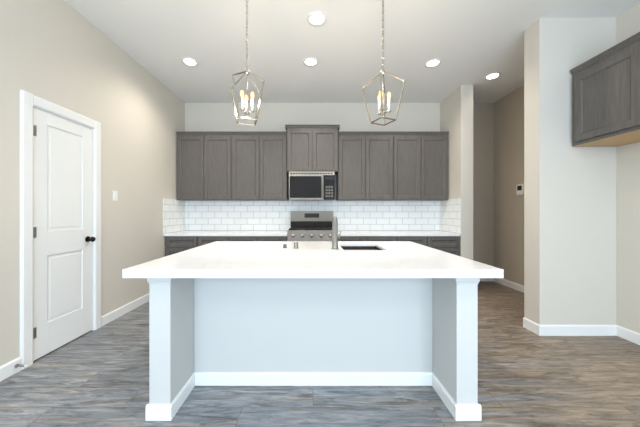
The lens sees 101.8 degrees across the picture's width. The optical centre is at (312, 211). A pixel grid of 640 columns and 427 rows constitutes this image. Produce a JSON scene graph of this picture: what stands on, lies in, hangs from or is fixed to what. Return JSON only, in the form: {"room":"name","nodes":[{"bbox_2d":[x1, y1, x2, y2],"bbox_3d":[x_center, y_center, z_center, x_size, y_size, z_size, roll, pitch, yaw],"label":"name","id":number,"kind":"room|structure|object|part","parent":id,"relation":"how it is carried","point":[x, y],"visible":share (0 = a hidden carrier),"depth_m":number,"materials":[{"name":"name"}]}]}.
{"room":"kitchen","nodes":[
{"label":"kitchen","id":0,"kind":"room"},
{"bbox_2d":[0,0,184,365],"bbox_3d":[-2.390,-0.362,0.830,0.158,3.225,8.060,0,0,0],"label":"wall","id":1,"kind":"structure","parent":0,"point":[139,113],"depth_m":2.88,"materials":[{"name":"beige paint"}]},
{"bbox_2d":[0,357,20,380],"bbox_3d":[-2.312,1.198,-0.574,0.014,0.105,5.253,0,0,0],"label":"baseboard","id":2,"kind":"structure","parent":1,"relation":"attached to","point":[8,369],"depth_m":1.98,"materials":[{"name":"white wood"}]},
{"bbox_2d":[20,90,100,369],"bbox_3d":[-2.385,0.141,2.446,0.168,2.218,0.779,0,0,0],"label":"door frame","id":3,"kind":"structure","parent":1,"relation":"attached to","point":[28,101],"depth_m":2.13,"materials":[{"name":"white wood"}]},
{"bbox_2d":[33,107,95,360],"bbox_3d":[-2.303,0.183,2.441,0.109,2.110,0.595,0,0,0],"label":"door","id":4,"kind":"structure","parent":1,"relation":"in","point":[63,239],"depth_m":2.40,"materials":[{"name":"white wood"}]},
{"bbox_2d":[113,191,117,200],"bbox_3d":[-2.311,-0.190,3.045,0.014,0.116,0.072,0,0,0],"label":"switch plate","id":5,"kind":"object","parent":1,"relation":"attached to","point":[115,195],"visible":1,"depth_m":3.04,"materials":[{"name":"white plastic"}]},
{"bbox_2d":[101,293,148,325],"bbox_3d":[-2.312,1.198,3.453,0.014,0.105,1.225,0,0,0],"label":"baseboard","id":6,"kind":"structure","parent":1,"relation":"attached to","point":[118,312],"depth_m":3.16,"materials":[{"name":"white wood"}]},
{"bbox_2d":[0,281,639,426],"bbox_3d":[0.500,1.300,0.755,6.200,0.100,8.310,0,0,0],"label":"floor","id":7,"kind":"structure","parent":0,"point":[99,377],"depth_m":1.81,"materials":[{"name":"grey wood"}]},
{"bbox_2d":[165,236,200,256],"bbox_3d":[-2.022,0.813,4.372,0.571,0.874,0.655,0,0,0],"label":"base cabinet","id":8,"kind":"object","parent":7,"relation":"on","point":[175,244],"depth_m":4.04,"materials":[{"name":"grey wood"}]},
{"bbox_2d":[164,231,287,235],"bbox_3d":[-1.356,0.355,4.370,1.908,0.040,0.660,0,0,0],"label":"countertop","id":9,"kind":"object","parent":8,"relation":"on","point":[232,233],"visible":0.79,"depth_m":4.05,"materials":[{"name":"white stone"}]},
{"bbox_2d":[201,236,232,245],"bbox_3d":[-1.537,0.813,4.372,0.531,0.874,0.655,0,0,0],"label":"base cabinet","id":10,"kind":"object","parent":7,"relation":"on","point":[204,239],"depth_m":4.05,"materials":[{"name":"grey wood"}]},
{"bbox_2d":[233,236,260,240],"bbox_3d":[-1.103,0.813,4.372,0.596,0.874,0.655,0,0,0],"label":"base cabinet","id":11,"kind":"object","parent":7,"relation":"on","point":[235,238],"depth_m":4.04,"materials":[{"name":"grey wood"}]},
{"bbox_2d":[261,236,286,240],"bbox_3d":[-0.670,0.813,4.372,0.531,0.874,0.655,0,0,0],"label":"base cabinet","id":12,"kind":"object","parent":7,"relation":"on","point":[263,238],"depth_m":4.04,"materials":[{"name":"grey wood"}]},
{"bbox_2d":[287,211,332,240],"bbox_3d":[-0.020,0.616,4.336,0.756,1.268,0.728,0,0,0],"label":"range","id":13,"kind":"object","parent":7,"relation":"on","point":[311,225],"visible":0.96,"depth_m":4.61,"materials":[{"name":"silver metal"}]},
{"bbox_2d":[123,241,502,403],"bbox_3d":[0.000,0.792,2.248,2.220,0.915,1.465,0,0,0],"label":"kitchen island","id":14,"kind":"object","parent":7,"relation":"on","point":[313,324],"depth_m":1.88,"materials":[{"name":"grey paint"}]},
{"bbox_2d":[294,241,297,248],"bbox_3d":[-0.157,0.303,2.400,0.048,0.063,0.048,0,0,0],"label":"soap dispenser","id":15,"kind":"object","parent":14,"relation":"on","point":[295,244],"visible":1,"depth_m":2.39,"materials":[{"name":"silver metal"}]},
{"bbox_3d":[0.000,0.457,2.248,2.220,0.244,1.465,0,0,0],"label":"kitchen island top","id":16,"kind":"part","parent":14,"relation":"part of","materials":[{"name":"white stone"}]},
{"bbox_2d":[332,216,340,248],"bbox_3d":[0.215,0.185,2.436,0.095,0.298,0.215,0,0,0],"label":"faucet","id":17,"kind":"object","parent":14,"relation":"on","point":[335,236],"visible":1,"depth_m":2.34,"materials":[{"name":"silver metal"}]},
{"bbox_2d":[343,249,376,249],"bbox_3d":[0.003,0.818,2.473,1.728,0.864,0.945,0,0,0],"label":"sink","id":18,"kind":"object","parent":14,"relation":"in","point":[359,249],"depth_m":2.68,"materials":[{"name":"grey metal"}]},
{"bbox_2d":[146,372,480,420],"bbox_3d":[0.003,1.205,2.241,2.012,0.090,1.368,0,0,0],"label":"baseboard","id":19,"kind":"structure","parent":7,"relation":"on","point":[168,412],"depth_m":1.87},
{"bbox_2d":[338,236,373,240],"bbox_3d":[0.633,0.813,4.372,0.536,0.874,0.655,0,0,0],"label":"base cabinet","id":20,"kind":"object","parent":7,"relation":"on","point":[342,238],"depth_m":4.04,"materials":[{"name":"grey wood"}]},
{"bbox_2d":[374,236,401,240],"bbox_3d":[1.071,0.813,4.372,0.600,0.874,0.655,0,0,0],"label":"base cabinet","id":21,"kind":"object","parent":7,"relation":"on","point":[376,238],"depth_m":4.04,"materials":[{"name":"grey wood"}]},
{"bbox_2d":[402,236,429,246],"bbox_3d":[1.509,0.813,4.372,0.535,0.874,0.655,0,0,0],"label":"base cabinet","id":22,"kind":"object","parent":7,"relation":"on","point":[423,240],"depth_m":4.04,"materials":[{"name":"grey wood"}]},
{"bbox_2d":[430,236,459,255],"bbox_3d":[2.000,0.813,4.372,0.578,0.874,0.655,0,0,0],"label":"base cabinet","id":23,"kind":"object","parent":7,"relation":"on","point":[449,244],"depth_m":4.04,"materials":[{"name":"grey wood"}]},
{"bbox_2d":[338,231,459,235],"bbox_3d":[1.325,0.355,4.370,1.927,0.040,0.660,0,0,0],"label":"countertop","id":24,"kind":"object","parent":23,"relation":"on","point":[394,233],"visible":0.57,"depth_m":4.05,"materials":[{"name":"white stone"}]},
{"bbox_2d":[185,103,493,265],"bbox_3d":[0.550,-0.362,4.781,5.739,3.225,0.158,0,0,0],"label":"wall","id":25,"kind":"structure","parent":0,"point":[276,215],"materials":[{"name":"tile"}]},
{"bbox_2d":[176,131,207,200],"bbox_3d":[-2.042,-0.778,4.540,0.527,1.153,0.320,0,0,0],"label":"upper cabinet","id":26,"kind":"object","parent":25,"relation":"attached to","point":[192,146],"depth_m":4.39,"materials":[{"name":"grey wood"}]},
{"bbox_2d":[208,131,235,200],"bbox_3d":[-1.603,-0.778,4.540,0.597,1.153,0.320,0,0,0],"label":"upper cabinet","id":27,"kind":"object","parent":25,"relation":"attached to","point":[231,165],"depth_m":4.39,"materials":[{"name":"grey wood"}]},
{"bbox_2d":[236,131,263,200],"bbox_3d":[-1.143,-0.778,4.540,0.597,1.153,0.320,0,0,0],"label":"upper cabinet","id":28,"kind":"object","parent":25,"relation":"attached to","point":[249,144],"depth_m":4.39,"materials":[{"name":"grey wood"}]},
{"bbox_2d":[264,131,287,200],"bbox_3d":[-0.704,-0.778,4.540,0.527,1.153,0.320,0,0,0],"label":"upper cabinet","id":29,"kind":"object","parent":25,"relation":"attached to","point":[275,142],"depth_m":4.39,"materials":[{"name":"grey wood"}]},
{"bbox_2d":[285,125,339,174],"bbox_3d":[-0.009,-1.061,4.505,0.908,0.778,0.390,0,0,0],"label":"upper cabinet","id":30,"kind":"object","parent":25,"relation":"attached to","point":[312,148],"visible":1,"depth_m":4.33,"materials":[{"name":"grey wood"}]},
{"bbox_2d":[289,172,334,200],"bbox_3d":[-0.020,-0.436,4.477,0.756,0.465,0.446,0,0,0],"label":"microwave","id":31,"kind":"object","parent":30,"relation":"attached to","point":[311,186],"visible":1,"depth_m":4.30,"materials":[{"name":"silver metal"}]},
{"bbox_2d":[336,131,371,200],"bbox_3d":[0.685,-0.778,4.540,0.528,1.153,0.320,0,0,0],"label":"upper cabinet","id":32,"kind":"object","parent":25,"relation":"attached to","point":[354,175],"depth_m":4.39,"materials":[{"name":"grey wood"}]},
{"bbox_2d":[368,131,399,200],"bbox_3d":[1.125,-0.778,4.540,0.596,1.153,0.320,0,0,0],"label":"upper cabinet","id":33,"kind":"object","parent":25,"relation":"attached to","point":[392,165],"depth_m":4.39,"materials":[{"name":"grey wood"}]},
{"bbox_2d":[396,131,423,200],"bbox_3d":[1.584,-0.778,4.540,0.596,1.153,0.320,0,0,0],"label":"upper cabinet","id":34,"kind":"object","parent":25,"relation":"attached to","point":[411,142],"depth_m":4.39,"materials":[{"name":"grey wood"}]},
{"bbox_2d":[424,131,448,200],"bbox_3d":[2.023,-0.778,4.540,0.527,1.153,0.320,0,0,0],"label":"upper cabinet","id":35,"kind":"object","parent":25,"relation":"attached to","point":[435,142],"depth_m":4.39,"materials":[{"name":"grey wood"}]},
{"bbox_2d":[480,278,492,280],"bbox_3d":[2.880,1.198,4.699,0.780,0.105,0.014,0,0,0],"label":"baseboard","id":36,"kind":"structure","parent":25,"relation":"attached to","point":[486,279],"depth_m":4.69,"materials":[{"name":"white wood"}]},
{"bbox_2d":[65,0,639,102],"bbox_3d":[0.500,-2.025,0.755,6.200,0.100,8.310,0,0,0],"label":"ceiling","id":37,"kind":"structure","parent":0,"point":[474,43],"depth_m":3.05,"materials":[{"name":"white paint"}]},
{"bbox_2d":[181,57,197,66],"bbox_3d":[-1.620,-1.972,3.420,0.200,0.006,0.200,0,0,0],"label":"recessed light","id":38,"kind":"object","parent":37,"relation":"in","point":[189,61],"visible":1,"depth_m":3.41,"materials":[{"name":"white"}]},
{"bbox_2d":[230,1,264,125],"bbox_3d":[-0.571,-1.376,2.250,0.263,1.197,0.264,0,0,-20],"label":"pendant light","id":39,"kind":"object","parent":37,"relation":"hanging from","point":[246,112],"visible":1,"depth_m":2.24,"materials":[{"name":"silver metal"}]},
{"bbox_2d":[303,57,317,66],"bbox_3d":[-0.030,-1.972,3.420,0.200,0.006,0.200,0,0,0],"label":"recessed light","id":40,"kind":"object","parent":37,"relation":"in","point":[310,61],"visible":1,"depth_m":3.41,"materials":[{"name":"white"}]},
{"bbox_2d":[307,11,326,25],"bbox_3d":[0.040,-1.972,2.660,0.200,0.006,0.200,0,0,0],"label":"recessed light","id":41,"kind":"object","parent":37,"relation":"in","point":[316,18],"visible":1,"depth_m":2.65,"materials":[{"name":"white"}]},
{"bbox_2d":[362,0,405,125],"bbox_3d":[0.606,-1.376,2.250,0.263,1.197,0.263,0,0,-24],"label":"pendant light","id":42,"kind":"object","parent":37,"relation":"hanging from","point":[380,109],"visible":1,"depth_m":2.24,"materials":[{"name":"silver metal"}]},
{"bbox_2d":[425,59,440,67],"bbox_3d":[1.590,-1.972,3.450,0.200,0.006,0.200,0,0,0],"label":"recessed light","id":43,"kind":"object","parent":37,"relation":"in","point":[432,63],"visible":1,"depth_m":3.46,"materials":[{"name":"white"}]},
{"bbox_2d":[484,72,500,79],"bbox_3d":[2.610,-1.972,3.780,0.200,0.006,0.200,0,0,0],"label":"recessed light","id":44,"kind":"object","parent":37,"relation":"in","point":[491,76],"visible":1,"depth_m":3.79,"materials":[{"name":"white"}]},
{"bbox_2d":[440,85,540,335],"bbox_3d":[2.388,-0.362,3.668,0.204,3.225,2.084,0,0,0],"label":"wall","id":45,"kind":"structure","parent":0,"point":[456,113],"depth_m":4.05,"materials":[{"name":"beige paint"}]},
{"bbox_2d":[494,85,523,285],"bbox_3d":[3.345,-0.362,3.770,0.150,3.225,1.880,0,0,0],"label":"wall","id":46,"kind":"structure","parent":0,"point":[508,178],"depth_m":4.33,"materials":[{"name":"beige paint"}]},
{"bbox_2d":[493,278,523,292],"bbox_3d":[3.263,1.198,3.770,0.014,0.105,1.880,0,0,0],"label":"baseboard","id":47,"kind":"structure","parent":46,"relation":"attached to","point":[512,285],"depth_m":4.30,"materials":[{"name":"white wood"}]},
{"bbox_2d":[516,184,523,194],"bbox_3d":[3.257,-0.350,4.090,0.024,0.170,0.124,0,0,0],"label":"panel","id":48,"kind":"object","parent":46,"relation":"attached to","point":[519,189],"visible":0.98,"depth_m":4.07,"materials":[{"name":"white plastic"}]},
{"bbox_2d":[524,17,616,335],"bbox_3d":[2.860,-0.362,2.728,1.120,3.225,0.204,0,0,0],"label":"wall","id":49,"kind":"structure","parent":0,"point":[569,233],"depth_m":2.64,"materials":[{"name":"beige paint"}]},
{"bbox_2d":[616,3,639,332],"bbox_3d":[3.155,-0.362,-0.280,0.150,3.225,5.840,0,0,0],"label":"wall","id":50,"kind":"structure","parent":0,"point":[627,228],"depth_m":2.54,"materials":[{"name":"beige paint"}]},
{"bbox_2d":[570,32,639,145],"bbox_3d":[2.834,-1.045,2.061,0.488,0.770,1.122,0,0,0],"label":"upper cabinet","id":51,"kind":"object","parent":50,"relation":"attached to","point":[606,97],"visible":0.98,"depth_m":2.31,"materials":[{"name":"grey wood"}]},
{"bbox_2d":[616,325,639,344],"bbox_3d":[3.073,1.198,-0.280,0.014,0.105,5.840,0,0,0],"label":"baseboard","id":52,"kind":"structure","parent":50,"relation":"attached to","point":[628,335],"depth_m":2.53,"materials":[{"name":"white wood"}]}
]}

